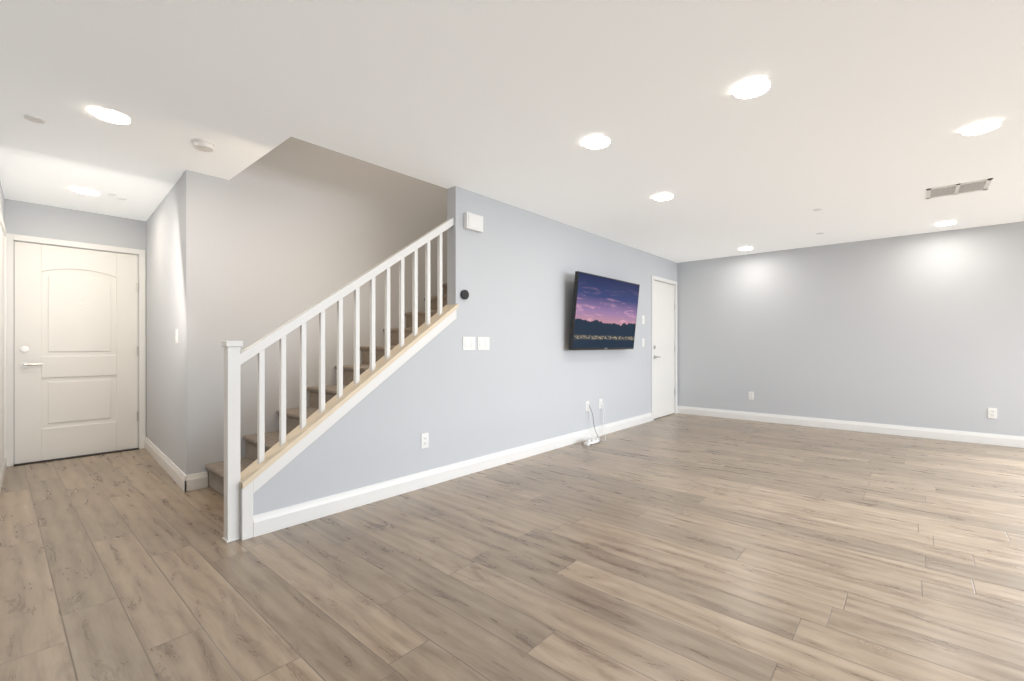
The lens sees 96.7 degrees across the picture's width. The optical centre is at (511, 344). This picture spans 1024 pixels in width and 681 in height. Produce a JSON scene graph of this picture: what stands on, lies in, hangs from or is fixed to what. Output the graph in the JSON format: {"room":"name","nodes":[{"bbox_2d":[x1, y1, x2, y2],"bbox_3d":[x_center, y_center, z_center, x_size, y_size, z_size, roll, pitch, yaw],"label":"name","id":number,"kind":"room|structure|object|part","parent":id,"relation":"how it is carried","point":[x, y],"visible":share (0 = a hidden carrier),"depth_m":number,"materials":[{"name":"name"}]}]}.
{"room":"living room","nodes":[
{"label":"living room","id":0,"kind":"room"},
{"bbox_2d":[0,181,4,223],"bbox_3d":[-1.099,-0.110,0.529,10.350,2.500,0.782,0,0,41],"label":"wall","id":1,"kind":"structure","parent":0,"point":[2,203],"depth_m":4.00,"materials":[{"name":"grey paint"}]},
{"bbox_2d":[0,210,5,469],"bbox_3d":[-4.259,0.050,3.803,1.020,2.180,0.062,0,0,41],"label":"door frame","id":2,"kind":"structure","parent":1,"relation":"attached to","point":[2,341],"depth_m":3.89,"materials":[{"name":"white wood"}]},
{"bbox_2d":[0,456,6,491],"bbox_3d":[-3.982,1.077,3.536,2.050,0.125,0.108,0,0,41],"label":"baseboard","id":3,"kind":"structure","parent":1,"relation":"attached to","point":[4,465],"depth_m":3.82,"materials":[{"name":"white wood"}]},
{"bbox_2d":[5,199,145,465],"bbox_3d":[-4.606,-0.110,4.469,0.120,2.500,1.825,0,0,41],"label":"wall","id":4,"kind":"structure","parent":0,"point":[36,220],"depth_m":4.57,"materials":[{"name":"grey paint"}]},
{"bbox_2d":[14,241,137,463],"bbox_3d":[-4.389,0.077,4.636,0.099,2.106,0.912,0,0,41],"label":"entry door","id":5,"kind":"structure","parent":4,"relation":"in","point":[75,351],"depth_m":4.60,"materials":[{"name":"white paint"}]},
{"bbox_3d":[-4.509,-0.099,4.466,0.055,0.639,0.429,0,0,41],"label":"handle","id":6,"kind":"part","parent":5,"relation":"part of","materials":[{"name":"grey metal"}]},
{"bbox_3d":[-4.080,0.080,4.963,0.012,1.500,0.012,0,0,41],"label":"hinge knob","id":7,"kind":"part","parent":5,"relation":"part of","materials":[{"name":"grey metal"}]},
{"bbox_2d":[6,233,145,466],"bbox_3d":[-4.415,0.051,4.658,0.116,2.178,1.036,0,0,41],"label":"door frame","id":8,"kind":"structure","parent":4,"relation":"attached to","point":[10,238],"depth_m":4.56,"materials":[{"name":"white wood"}]},
{"bbox_2d":[14,448,138,465],"bbox_3d":[-4.395,1.136,4.641,0.090,0.008,0.920,0,0,41],"label":"door sill entry","id":9,"kind":"object","parent":4,"relation":"in","point":[41,461],"visible":0.64,"depth_m":4.58,"materials":[{"name":"grey metal"}]},
{"bbox_2d":[146,181,177,466],"bbox_3d":[-3.288,-0.110,4.369,1.990,2.500,0.245,0,0,41],"label":"wall","id":10,"kind":"structure","parent":0,"point":[162,225],"depth_m":4.25,"materials":[{"name":"grey paint"}]},
{"bbox_2d":[144,437,207,491],"bbox_3d":[-3.282,1.077,4.273,2.126,0.125,0.142,0,0,41],"label":"baseboard","id":11,"kind":"structure","parent":10,"relation":"attached to","point":[196,481],"depth_m":3.71,"materials":[{"name":"white wood"}]},
{"bbox_2d":[175,329,177,342],"bbox_3d":[-2.793,-0.070,3.790,0.072,0.118,0.010,0,0,45],"label":"light switch","id":12,"kind":"object","parent":10,"relation":"attached to","point":[176,337],"visible":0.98,"depth_m":3.78,"materials":[{"name":"white plastic"}]},
{"bbox_2d":[178,137,446,486],"bbox_3d":[-0.683,-0.660,5.733,0.120,3.600,5.735,0,0,41],"label":"wall","id":13,"kind":"structure","parent":0,"point":[287,230],"depth_m":4.07,"materials":[{"name":"grey paint"}]},
{"bbox_2d":[240,319,455,539],"bbox_3d":[-1.072,0.413,3.315,0.110,1.455,1.660,0,0,41],"label":"wall","id":14,"kind":"structure","parent":0,"point":[373,437],"depth_m":3.40,"materials":[{"name":"grey paint"}]},
{"bbox_2d":[240,304,457,539],"bbox_3d":[-1.068,0.394,3.319,0.153,1.492,1.672,0,0,41],"label":"trim","id":15,"kind":"structure","parent":14,"relation":"on","point":[254,476],"depth_m":3.06,"materials":[{"name":"white wood"}]},
{"bbox_2d":[221,218,453,542],"bbox_3d":[-1.097,0.024,3.287,0.088,2.232,1.734,0,0,41],"label":"railing","id":16,"kind":"object","parent":15,"relation":"on","point":[235,357],"visible":0.98,"depth_m":2.97,"materials":[{"name":"white wood"}]},
{"bbox_2d":[421,433,428,448],"bbox_3d":[-0.698,0.770,3.651,0.008,0.118,0.072,0,0,41],"label":"outlet","id":17,"kind":"object","parent":14,"relation":"attached to","point":[424,440],"visible":1,"depth_m":3.65,"materials":[{"name":"white plastic"}]},
{"bbox_2d":[253,413,651,536],"bbox_3d":[0.274,1.077,4.750,0.016,0.125,5.475,0,0,41],"label":"baseboard","id":18,"kind":"structure","parent":14,"relation":"attached to","point":[278,519],"depth_m":3.53,"materials":[{"name":"white wood"}]},
{"bbox_2d":[0,413,1023,680],"bbox_3d":[1.397,1.190,3.366,10.550,0.100,8.300,0,0,41],"label":"floor","id":19,"kind":"structure","parent":0,"point":[682,547],"depth_m":2.30,"materials":[{"name":"brown wood"}]},
{"bbox_2d":[205,283,446,495],"bbox_3d":[-0.198,-0.263,5.306,1.164,2.805,5.488,0,0,41],"label":"stairs","id":20,"kind":"structure","parent":19,"relation":"on","point":[216,477],"depth_m":4.06,"materials":[{"name":"beige carpet"}]},
{"bbox_2d":[584,437,598,445],"bbox_3d":[0.924,1.107,5.288,0.120,0.065,0.360,0,0,41],"label":"power strip","id":21,"kind":"object","parent":19,"relation":"on","point":[594,440],"visible":1,"depth_m":5.21,"materials":[{"name":"white plastic"}]},
{"bbox_2d":[0,0,1023,262],"bbox_3d":[1.396,-1.510,3.380,10.570,0.300,8.320,0,0,41],"label":"ceiling","id":22,"kind":"structure","parent":0,"point":[856,120],"depth_m":2.58,"materials":[{"name":"white paint"}]},
{"bbox_2d":[24,114,45,123],"bbox_3d":[-2.860,-1.352,2.730,0.090,0.016,0.090,0,0,41],"label":"smoke detector","id":23,"kind":"object","parent":22,"relation":"attached to","point":[34,118],"visible":1,"depth_m":2.72,"materials":[{"name":"white plastic"}]},
{"bbox_2d":[74,188,99,194],"bbox_3d":[-3.764,-1.352,4.032,0.170,0.016,0.170,0,0,41],"label":"recessed light","id":24,"kind":"object","parent":22,"relation":"in","point":[86,191],"visible":1,"depth_m":4.01,"materials":[{"name":"white plastic"}]},
{"bbox_2d":[92,108,129,123],"bbox_3d":[-2.376,-1.352,2.704,0.170,0.016,0.170,0,0,41],"label":"recessed light","id":25,"kind":"object","parent":22,"relation":"in","point":[111,116],"visible":1,"depth_m":2.68,"materials":[{"name":"white plastic"}]},
{"bbox_2d":[108,193,126,200],"bbox_3d":[-3.610,-1.352,4.168,0.143,0.016,0.143,0,0,41],"label":"sprinkler","id":26,"kind":"object","parent":22,"relation":"attached to","point":[120,198],"visible":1,"depth_m":4.19,"materials":[{"name":"white plastic"}]},
{"bbox_2d":[191,138,214,151],"bbox_3d":[-2.081,-1.338,3.070,0.136,0.044,0.136,0,0,41],"label":"smoke detector","id":27,"kind":"object","parent":22,"relation":"attached to","point":[203,145],"visible":1,"depth_m":3.04,"materials":[{"name":"white plastic"}]},
{"bbox_2d":[584,136,609,148],"bbox_3d":[0.570,-1.352,3.055,0.170,0.016,0.170,0,0,41],"label":"recessed light","id":28,"kind":"object","parent":22,"relation":"in","point":[597,142],"visible":1,"depth_m":3.03,"materials":[{"name":"white plastic"}]},
{"bbox_2d":[654,194,672,200],"bbox_3d":[1.391,-1.352,4.184,0.170,0.016,0.170,0,0,41],"label":"recessed light","id":29,"kind":"object","parent":22,"relation":"in","point":[661,197],"visible":1,"depth_m":4.16,"materials":[{"name":"white plastic"}]},
{"bbox_2d":[739,247,752,249],"bbox_3d":[3.309,-1.352,6.439,0.170,0.016,0.170,0,0,41],"label":"recessed light","id":30,"kind":"object","parent":22,"relation":"in","point":[747,248],"visible":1,"depth_m":6.39,"materials":[{"name":"white"}]},
{"bbox_2d":[734,79,769,98],"bbox_3d":[1.270,-1.352,2.412,0.170,0.016,0.170,0,0,41],"label":"recessed light","id":31,"kind":"object","parent":22,"relation":"in","point":[751,88],"visible":1,"depth_m":2.40,"materials":[{"name":"white plastic"}]},
{"bbox_2d":[936,221,956,225],"bbox_3d":[4.855,-1.352,5.092,0.170,0.016,0.170,0,0,41],"label":"recessed light","id":32,"kind":"object","parent":22,"relation":"in","point":[946,223],"visible":1,"depth_m":5.06,"materials":[{"name":"white"}]},
{"bbox_2d":[926,178,992,198],"bbox_3d":[3.891,-1.357,3.982,0.400,0.004,0.360,0,0,41],"label":"ceiling vent","id":33,"kind":"object","parent":22,"relation":"in","point":[962,188],"visible":0.98,"depth_m":3.97,"materials":[{"name":"white metal"}]},
{"bbox_2d":[962,121,1000,134],"bbox_3d":[2.936,-1.352,2.851,0.170,0.016,0.170,0,0,41],"label":"recessed light","id":34,"kind":"object","parent":22,"relation":"in","point":[980,128],"visible":1,"depth_m":2.83,"materials":[{"name":"white plastic"}]},
{"bbox_2d":[447,186,676,462],"bbox_3d":[1.131,-0.110,5.818,0.110,2.500,5.010,0,0,41],"label":"wall","id":35,"kind":"structure","parent":0,"point":[528,377],"depth_m":4.67,"materials":[{"name":"grey paint"}]},
{"bbox_2d":[460,290,468,299],"bbox_3d":[-0.410,-0.435,3.965,0.025,0.084,0.084,0,0,41],"label":"thermostat","id":36,"kind":"object","parent":35,"relation":"attached to","point":[464,294],"visible":0.98,"depth_m":3.95,"materials":[{"name":"black plastic"}]},
{"bbox_2d":[463,337,474,349],"bbox_3d":[-0.376,-0.010,4.014,0.010,0.118,0.150,0,0,41],"label":"switch plate","id":37,"kind":"object","parent":35,"relation":"attached to","point":[468,343],"visible":1,"depth_m":4.01,"materials":[{"name":"white plastic"}]},
{"bbox_2d":[464,212,482,232],"bbox_3d":[-0.338,-1.080,4.028,0.050,0.140,0.200,0,0,41],"label":"door chime","id":38,"kind":"object","parent":35,"relation":"attached to","point":[473,222],"visible":1,"depth_m":4.00,"materials":[{"name":"white plastic"}]},
{"bbox_2d":[477,337,489,349],"bbox_3d":[-0.257,-0.010,4.150,0.010,0.118,0.150,0,0,41],"label":"switch plate","id":39,"kind":"object","parent":35,"relation":"attached to","point":[483,343],"visible":1,"depth_m":4.15,"materials":[{"name":"white plastic"}]},
{"bbox_2d":[586,401,588,410],"bbox_3d":[0.908,0.740,5.476,0.008,0.118,0.072,0,0,41],"label":"outlet","id":40,"kind":"object","parent":35,"relation":"attached to","point":[587,405],"visible":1,"depth_m":5.47,"materials":[{"name":"white plastic"}]},
{"bbox_2d":[568,271,639,349],"bbox_3d":[1.116,-0.380,5.612,0.184,0.865,1.480,8,5,41],"label":"tv","id":41,"kind":"object","parent":35,"relation":"attached to","point":[604,313],"visible":1,"depth_m":5.43,"materials":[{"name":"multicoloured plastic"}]},
{"bbox_2d":[651,275,676,420],"bbox_3d":[2.373,0.051,7.210,0.116,2.178,0.976,0,0,41],"label":"door frame","id":42,"kind":"structure","parent":35,"relation":"attached to","point":[660,279],"depth_m":6.98,"materials":[{"name":"white wood"}]},
{"bbox_2d":[654,281,675,418],"bbox_3d":[2.399,0.077,7.187,0.099,2.106,0.852,0,0,41],"label":"door","id":43,"kind":"structure","parent":35,"relation":"in","point":[663,349],"depth_m":7.18,"materials":[{"name":"white paint"}]},
{"bbox_3d":[2.206,0.116,6.934,0.054,0.210,0.148,0,0,41],"label":"handle","id":44,"kind":"part","parent":43,"relation":"part of","materials":[{"name":"grey metal"}]},
{"bbox_3d":[2.688,0.080,7.492,0.012,1.500,0.012,0,0,41],"label":"hinge knob","id":45,"kind":"part","parent":43,"relation":"part of","materials":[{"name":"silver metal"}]},
{"bbox_2d":[677,221,1023,436],"bbox_3d":[5.430,-0.110,5.292,7.040,2.500,0.120,0,0,41],"label":"wall","id":46,"kind":"structure","parent":0,"point":[924,330],"depth_m":5.92,"materials":[{"name":"grey paint"}]},
{"bbox_2d":[748,392,753,399],"bbox_3d":[3.586,0.765,6.830,0.072,0.118,0.008,0,0,41],"label":"electrical outlet","id":47,"kind":"object","parent":46,"relation":"attached to","point":[750,395],"visible":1,"depth_m":6.82,"materials":[{"name":"white plastic"}]},
{"bbox_2d":[677,406,1023,447],"bbox_3d":[5.344,1.077,5.270,6.940,0.125,0.025,0,0,41],"label":"baseboard","id":48,"kind":"structure","parent":46,"relation":"attached to","point":[930,433],"depth_m":5.91,"materials":[{"name":"white wood"}]},
{"bbox_2d":[988,408,996,418],"bbox_3d":[5.463,0.780,5.178,0.072,0.118,0.008,0,0,41],"label":"electrical outlet","id":49,"kind":"object","parent":46,"relation":"attached to","point":[992,412],"visible":1,"depth_m":5.17,"materials":[{"name":"white plastic"}]}
]}

